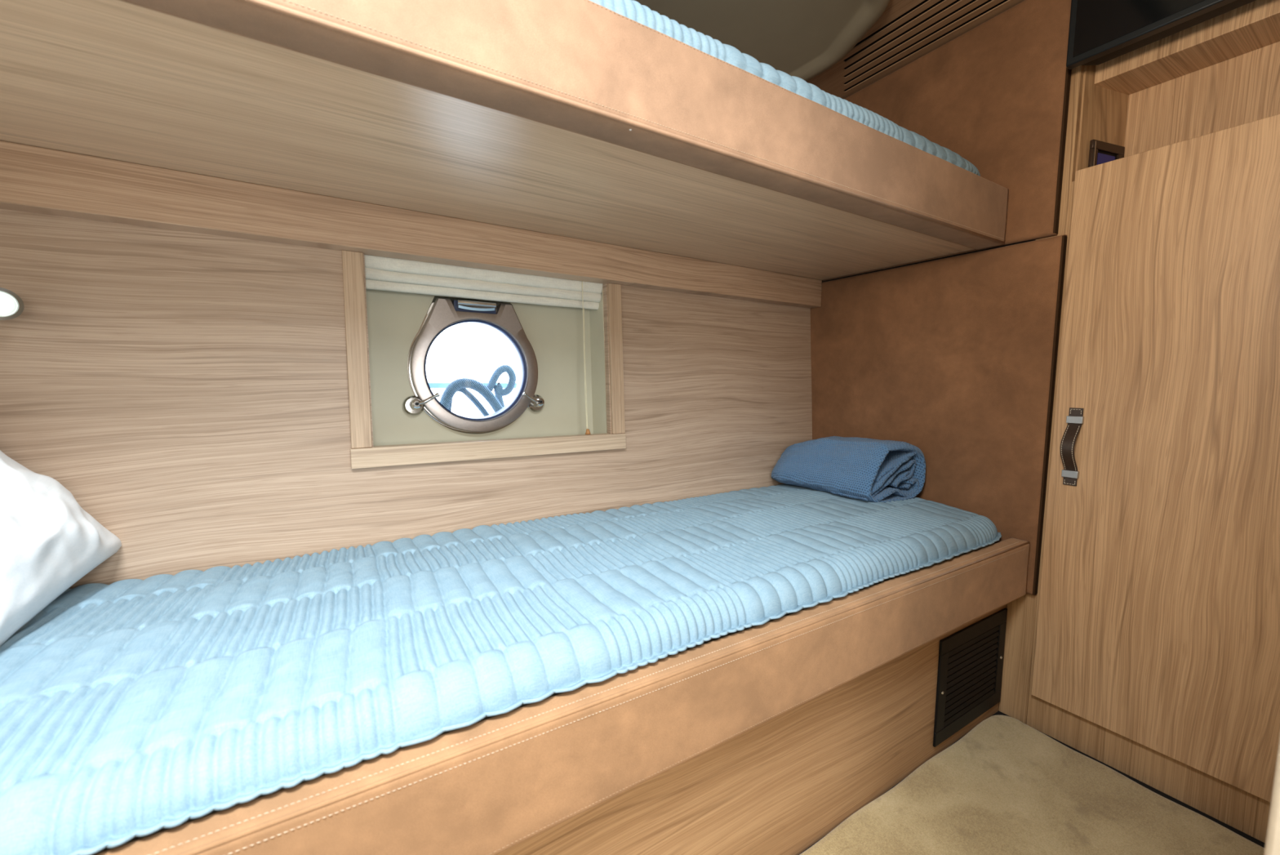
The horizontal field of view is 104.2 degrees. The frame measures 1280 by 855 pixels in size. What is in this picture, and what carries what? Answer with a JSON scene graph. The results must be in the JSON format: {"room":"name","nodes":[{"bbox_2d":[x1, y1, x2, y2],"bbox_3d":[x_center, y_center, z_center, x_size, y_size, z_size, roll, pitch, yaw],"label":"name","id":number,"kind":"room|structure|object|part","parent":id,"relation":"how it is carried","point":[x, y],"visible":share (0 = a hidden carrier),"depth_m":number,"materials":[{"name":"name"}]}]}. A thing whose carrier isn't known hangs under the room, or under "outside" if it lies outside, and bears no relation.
{"room":"boat cabin","nodes":[
{"label":"boat cabin","id":0,"kind":"room"},
{"bbox_2d":[0,208,812,588],"bbox_3d":[-0.278,-0.171,1.289,2.212,1.900,0.146,-3,6,-32],"label":"wall","id":1,"kind":"structure","parent":0,"point":[188,391],"depth_m":0.99,"materials":[{"name":"brown wood"}]},
{"bbox_2d":[0,287,24,319],"bbox_3d":[-1.013,-0.190,0.775,0.124,0.050,0.052,3,6,27],"label":"reading lamp","id":2,"kind":"object","parent":1,"relation":"attached to","point":[11,305],"visible":1,"depth_m":0.76,"materials":[{"name":"silver metal"}]},
{"bbox_2d":[0,140,822,308],"bbox_3d":[-0.287,-0.436,1.242,2.170,0.094,0.060,-3,6,-32],"label":"trim","id":3,"kind":"structure","parent":1,"relation":"attached to","point":[33,179],"depth_m":1.01,"materials":[{"name":"brown wood"}]},
{"bbox_2d":[342,249,626,468],"bbox_3d":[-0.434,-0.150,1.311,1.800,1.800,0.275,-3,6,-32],"label":"window","id":4,"kind":"structure","parent":1,"relation":"in","point":[555,334],"depth_m":1.24,"materials":[{"name":"brown wood"}]},
{"bbox_2d":[402,296,544,434],"bbox_3d":[-0.417,-0.156,1.281,0.358,0.347,0.108,-3,6,-32],"label":"porthole","id":5,"kind":"object","parent":4,"relation":"attached to","point":[443,313],"visible":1,"depth_m":1.26,"materials":[{"name":"metal"}]},
{"bbox_3d":[-0.504,-0.067,1.185,0.053,0.032,0.010,-1,6,-16],"label":"latch lever","id":6,"kind":"part","parent":5,"relation":"part of","materials":[{"name":"silver metal"}]},
{"bbox_3d":[-0.424,-0.307,1.279,0.104,0.029,0.010,-3,6,-32],"label":"hinge shadow plate","id":7,"kind":"part","parent":5,"relation":"part of","materials":[{"name":"silver metal"}]},
{"bbox_3d":[-0.287,-0.078,1.319,0.010,0.032,0.053,5,7,43],"label":"latch lever","id":8,"kind":"part","parent":5,"relation":"part of","materials":[{"name":"silver metal"}]},
{"bbox_2d":[364,254,603,434],"bbox_3d":[-0.355,-0.204,1.262,0.590,0.463,0.076,-3,6,-32],"label":"blind","id":9,"kind":"object","parent":4,"relation":"attached to","point":[381,273],"visible":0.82,"depth_m":1.24,"materials":[{"name":"fabric"}]},
{"bbox_3d":[-0.152,-0.205,1.371,0.006,0.425,0.026,-3,6,-32],"label":"pull cord","id":10,"kind":"part","parent":9,"relation":"part of","materials":[{"name":"fabric"}]},
{"bbox_3d":[-0.336,0.051,1.251,0.676,0.043,0.038,-3,6,-32],"label":"sill","id":11,"kind":"part","parent":4,"relation":"part of","materials":[{"name":"brown wood"}]},
{"bbox_2d":[0,0,1008,279],"bbox_3d":[-0.135,-0.537,0.985,2.169,0.163,0.625,-3,6,-32],"label":"bunk","id":12,"kind":"object","parent":1,"relation":"attached to","point":[580,119],"visible":1,"depth_m":0.74,"materials":[{"name":"wood"}]},
{"bbox_2d":[589,0,980,176],"bbox_3d":[-0.133,-0.619,0.936,2.122,0.092,0.533,-3,6,-32],"label":"quilt","id":13,"kind":"object","parent":12,"relation":"on","point":[633,10],"visible":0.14,"depth_m":0.86,"materials":[{"name":"fabric"}]},
{"bbox_2d":[806,0,1024,98],"bbox_3d":[-0.108,-1.052,0.929,2.200,0.003,0.860,-3,6,-32],"label":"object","id":14,"kind":"structure","parent":1,"relation":"attached to","point":[832,81],"depth_m":1.39,"materials":[{"name":"brown wood"}]},
{"bbox_2d":[844,0,1007,91],"bbox_3d":[0.047,-1.089,1.027,2.570,0.060,0.890,-3,6,-32],"label":"vent grille","id":15,"kind":"object","parent":1,"relation":"attached to","point":[924,1],"depth_m":1.39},
{"bbox_2d":[634,0,889,81],"bbox_3d":[-0.201,-1.041,0.967,1.880,0.027,0.700,-3,6,-32],"label":"panel","id":16,"kind":"object","parent":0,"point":[803,39],"visible":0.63,"depth_m":1.33,"materials":[{"name":"beige"}]},
{"bbox_2d":[822,239,1035,709],"bbox_3d":[0.813,-0.193,1.608,0.020,1.900,0.740,-3,6,-32],"label":"wall","id":17,"kind":"structure","parent":0,"point":[1035,239],"depth_m":1.45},
{"bbox_2d":[810,234,1066,595],"bbox_3d":[0.816,-0.048,1.573,0.022,0.902,0.785,-3,6,-32],"label":"upholstered panel","id":18,"kind":"object","parent":17,"relation":"attached to","point":[953,359],"visible":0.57,"depth_m":1.41,"materials":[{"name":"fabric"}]},
{"bbox_2d":[822,0,1071,281],"bbox_3d":[0.816,-0.797,1.512,0.022,0.592,0.766,-3,6,-32],"label":"upholstered panel","id":19,"kind":"object","parent":17,"relation":"attached to","point":[996,95],"visible":0.48,"depth_m":1.28,"materials":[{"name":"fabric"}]},
{"bbox_2d":[799,710,1265,854],"bbox_3d":[0.490,0.886,0.508,2.710,0.050,2.800,-3,6,-32],"label":"floor","id":20,"kind":"structure","parent":0,"point":[1238,832],"depth_m":1.08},
{"bbox_2d":[91,537,1030,854],"bbox_3d":[-0.088,0.547,1.020,2.192,0.522,0.670,-3,6,-32],"label":"bunk","id":21,"kind":"object","parent":20,"relation":"on","point":[764,739],"visible":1,"depth_m":0.75,"materials":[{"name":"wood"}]},
{"bbox_2d":[0,484,1001,854],"bbox_3d":[-0.105,0.281,1.003,2.164,0.084,0.655,-3,6,-32],"label":"quilt","id":22,"kind":"object","parent":21,"relation":"on","point":[130,708],"visible":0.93,"depth_m":0.68,"materials":[{"name":"fabric"}]},
{"bbox_2d":[0,449,121,645],"bbox_3d":[-0.917,0.098,0.526,0.322,0.381,0.678,-2,6,-24],"label":"pillow","id":23,"kind":"object","parent":22,"relation":"on","point":[48,542],"visible":1,"depth_m":0.70,"materials":[{"name":"fabric"}]},
{"bbox_2d":[771,435,925,502],"bbox_3d":[0.641,0.112,1.587,0.249,0.173,0.415,-3,6,-32],"label":"blanket","id":24,"kind":"object","parent":22,"relation":"on","point":[868,469],"visible":1,"depth_m":1.47,"materials":[{"name":"fabric"}]},
{"bbox_3d":[0.056,0.631,0.792,2.192,0.400,0.018,-3,6,-32],"label":"panel","id":25,"kind":"part","parent":21,"relation":"part of","materials":[{"name":"brown wood"}]},
{"bbox_2d":[933,608,1007,746],"bbox_3d":[0.847,0.626,1.268,0.332,0.266,0.007,-3,6,-32],"label":"vent grille","id":26,"kind":"object","parent":21,"relation":"attached to","point":[971,662],"visible":1,"depth_m":1.26,"materials":[{"name":"black plastic"}]},
{"bbox_2d":[800,714,1264,854],"bbox_3d":[0.548,0.896,0.060,2.118,0.015,1.778,-3,6,-32],"label":"carpet","id":27,"kind":"object","parent":20,"relation":"on","point":[1006,786],"visible":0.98,"depth_m":1.03,"materials":[{"name":"beige carpet"}]},
{"bbox_2d":[998,0,1279,843],"bbox_3d":[1.199,-0.150,1.097,0.253,1.915,0.538,-3,6,-32],"label":"wardrobe","id":28,"kind":"object","parent":20,"relation":"on","point":[1147,645],"depth_m":1.08,"materials":[{"name":"brown wood"}]},
{"bbox_3d":[1.143,-0.644,1.221,0.118,0.099,0.009,-1,6,-18],"label":"control panel","id":29,"kind":"part","parent":28,"relation":"part of","materials":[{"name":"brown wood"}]},
{"bbox_2d":[1066,0,1255,69],"bbox_3d":[1.128,-0.947,0.953,0.064,0.273,0.464,-3,6,-32],"label":"television","id":30,"kind":"object","parent":28,"relation":"attached to","point":[1100,31],"visible":1,"depth_m":1.06,"materials":[{"name":"black plastic"}]},
{"bbox_3d":[0.596,-0.074,0.209,2.560,1.920,0.340,-3,6,-32],"label":"wall","id":31,"kind":"structure","parent":0,"visible":0},
{"bbox_2d":[1263,737,1279,854],"bbox_3d":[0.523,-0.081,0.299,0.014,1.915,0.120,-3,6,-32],"label":"door","id":32,"kind":"structure","parent":31,"relation":"in","point":[1272,842],"depth_m":0.38,"materials":[{"name":"paint"}]},
{"label":"outside","id":33,"kind":"structure","parent":0,"visible":0},
{"bbox_3d":[-0.588,0.010,1.910,3.400,0.020,0.950,-3,6,-32],"label":"deck","id":34,"kind":"object","parent":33,"visible":0},
{"bbox_2d":[440,364,515,416],"bbox_3d":[-0.502,-0.078,1.509,0.292,0.230,0.127,-3,6,-32],"label":"mooring rope","id":35,"kind":"object","parent":34,"relation":"on","point":[495,401],"visible":0.76,"depth_m":1.50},
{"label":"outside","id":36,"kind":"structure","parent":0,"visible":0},
{"bbox_2d":[428,382,516,388],"bbox_3d":[-0.734,-0.259,3.080,5.000,0.032,0.030,-3,6,-32],"label":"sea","id":37,"kind":"structure","parent":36,"point":[433,385],"depth_m":2.83,"materials":[{"name":"teal liquid"}]}
]}

